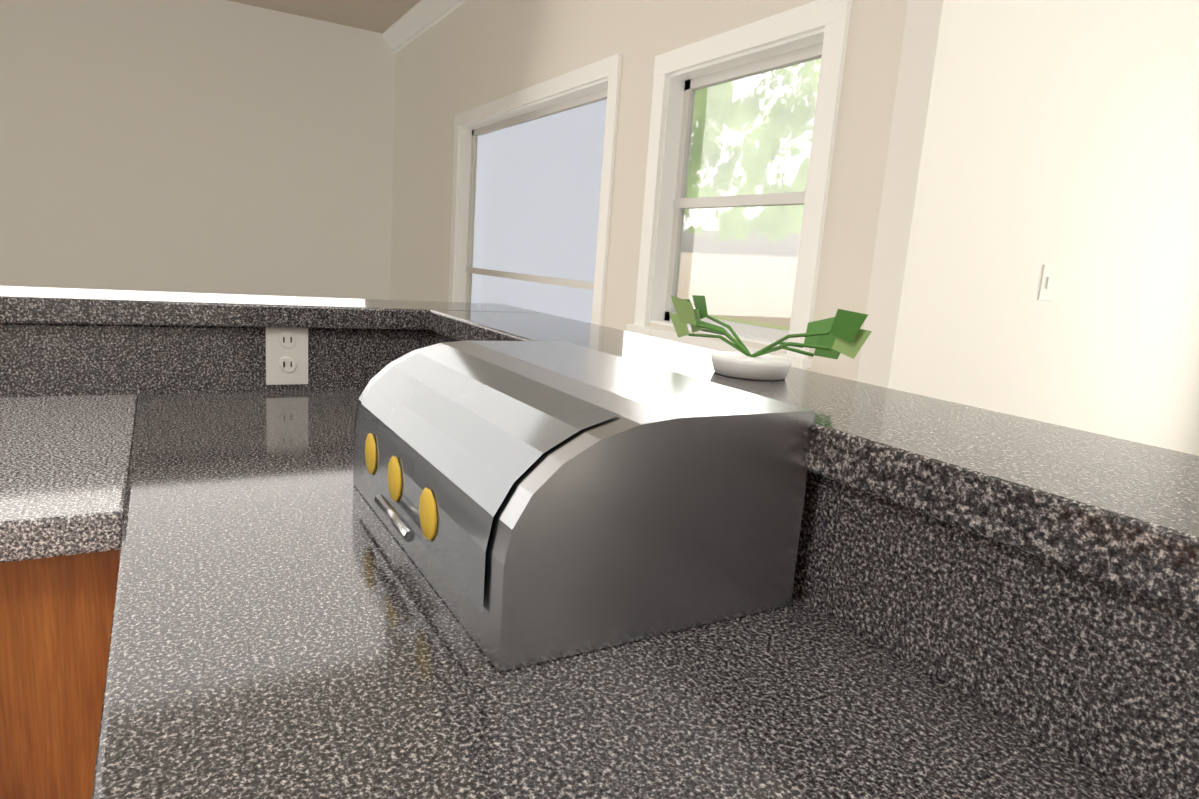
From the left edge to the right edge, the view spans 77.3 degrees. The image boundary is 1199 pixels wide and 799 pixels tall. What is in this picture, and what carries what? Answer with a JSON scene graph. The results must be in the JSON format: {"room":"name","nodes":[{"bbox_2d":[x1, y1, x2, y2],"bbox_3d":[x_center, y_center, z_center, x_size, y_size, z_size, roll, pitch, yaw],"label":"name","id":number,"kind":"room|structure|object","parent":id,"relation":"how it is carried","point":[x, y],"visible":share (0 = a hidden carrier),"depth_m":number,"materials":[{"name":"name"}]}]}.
{"room":"kitchen","nodes":[
{"label":"kitchen","id":0,"kind":"room"},
{"bbox_2d":[0,0,394,299],"bbox_3d":[-5.618,-1.643,4.888,8.720,3.020,0.120,-2,12,-30],"label":"wall","id":1,"kind":"structure","parent":0,"point":[212,146],"depth_m":6.09,"materials":[{"name":"white paint"}]},
{"bbox_2d":[228,0,419,32],"bbox_3d":[-4.086,-2.615,2.198,8.720,0.080,5.580,-2,12,-30],"label":"ceiling","id":2,"kind":"structure","parent":0,"point":[380,16],"depth_m":6.06,"materials":[{"name":"beige paint"}]},
{"bbox_2d":[390,0,907,380],"bbox_3d":[-0.482,-1.225,4.641,0.120,3.020,5.580,-2,12,-30],"label":"wall","id":3,"kind":"structure","parent":0,"point":[467,55],"depth_m":3.54,"materials":[{"name":"beige paint"}]},
{"bbox_2d":[382,0,466,52],"bbox_3d":[-0.483,-2.634,4.320,0.119,0.140,5.580,-2,12,-30],"label":"crown molding","id":4,"kind":"structure","parent":3,"relation":"attached to","point":[420,17],"depth_m":5.93,"materials":[{"name":"white"}]},
{"bbox_2d":[448,53,621,325],"bbox_3d":[-0.507,-0.739,4.666,0.163,2.215,2.310,-2,12,-30],"label":"window","id":5,"kind":"structure","parent":3,"relation":"in","point":[533,177],"depth_m":4.47,"materials":[{"name":"white"}]},
{"bbox_2d":[626,0,851,369],"bbox_3d":[0.509,-0.755,2.919,0.163,1.265,1.110,-2,12,-30],"label":"room window","id":6,"kind":"structure","parent":3,"relation":"in","point":[746,142],"depth_m":2.91,"materials":[{"name":"white"}]},
{"bbox_2d":[857,0,1198,455],"bbox_3d":[1.871,-0.572,2.806,2.300,2.740,0.120,-2,12,-30],"label":"wall","id":7,"kind":"structure","parent":0,"point":[1028,139],"depth_m":2.49,"materials":[{"name":"white paint"}]},
{"bbox_2d":[1037,264,1056,300],"bbox_3d":[1.537,-0.400,2.570,0.075,0.120,0.012,-2,12,-30],"label":"light switch","id":8,"kind":"object","parent":7,"relation":"attached to","point":[1047,282],"visible":1,"depth_m":2.56,"materials":[{"name":"white plastic"}]},
{"bbox_3d":[-1.701,0.789,1.765,12.200,0.060,10.000,-2,12,-30],"label":"floor","id":9,"kind":"structure","parent":0,"visible":0},
{"bbox_2d":[0,550,119,798],"bbox_3d":[-1.891,0.564,0.327,2.960,0.875,0.627,-2,12,-30],"label":"base cabinet","id":10,"kind":"object","parent":9,"relation":"on","point":[56,614],"visible":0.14,"depth_m":0.75,"materials":[{"name":"brown wood"}]},
{"bbox_2d":[0,286,673,445],"bbox_3d":[-1.628,0.009,0.483,3.715,0.195,0.840,-2,12,-30],"label":"countertop","id":11,"kind":"structure","parent":10,"relation":"on","point":[39,326],"depth_m":1.24,"materials":[{"name":"stone"}]},
{"bbox_2d":[0,334,1198,798],"bbox_3d":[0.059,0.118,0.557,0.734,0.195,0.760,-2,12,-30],"label":"countertop","id":12,"kind":"structure","parent":10,"relation":"on","point":[988,604],"depth_m":0.50,"materials":[{"name":"stone"}]},
{"bbox_2d":[353,340,814,671],"bbox_3d":[-0.062,0.053,0.719,0.277,0.165,0.430,-2,12,-30],"label":"bread box","id":13,"kind":"object","parent":12,"relation":"on","point":[532,502],"visible":1,"depth_m":0.56,"materials":[{"name":"silver metal"}]},
{"bbox_2d":[669,295,871,379],"bbox_3d":[0.177,-0.070,0.844,0.106,0.085,0.309,-2,12,-30],"label":"potted plant","id":14,"kind":"object","parent":12,"relation":"on","point":[841,331],"visible":1,"depth_m":0.81,"materials":[{"name":"green plant"}]},
{"bbox_3d":[-1.830,0.398,0.820,3.690,1.030,0.158,-2,12,-30],"label":"wall","id":15,"kind":"structure","parent":0,"visible":0},
{"bbox_2d":[265,327,307,384],"bbox_3d":[-0.557,-0.084,1.337,0.070,0.116,0.008,-2,12,-30],"label":"outlet","id":16,"kind":"object","parent":15,"relation":"attached to","point":[286,356],"visible":1,"depth_m":1.34,"materials":[{"name":"white plastic"}]}
]}

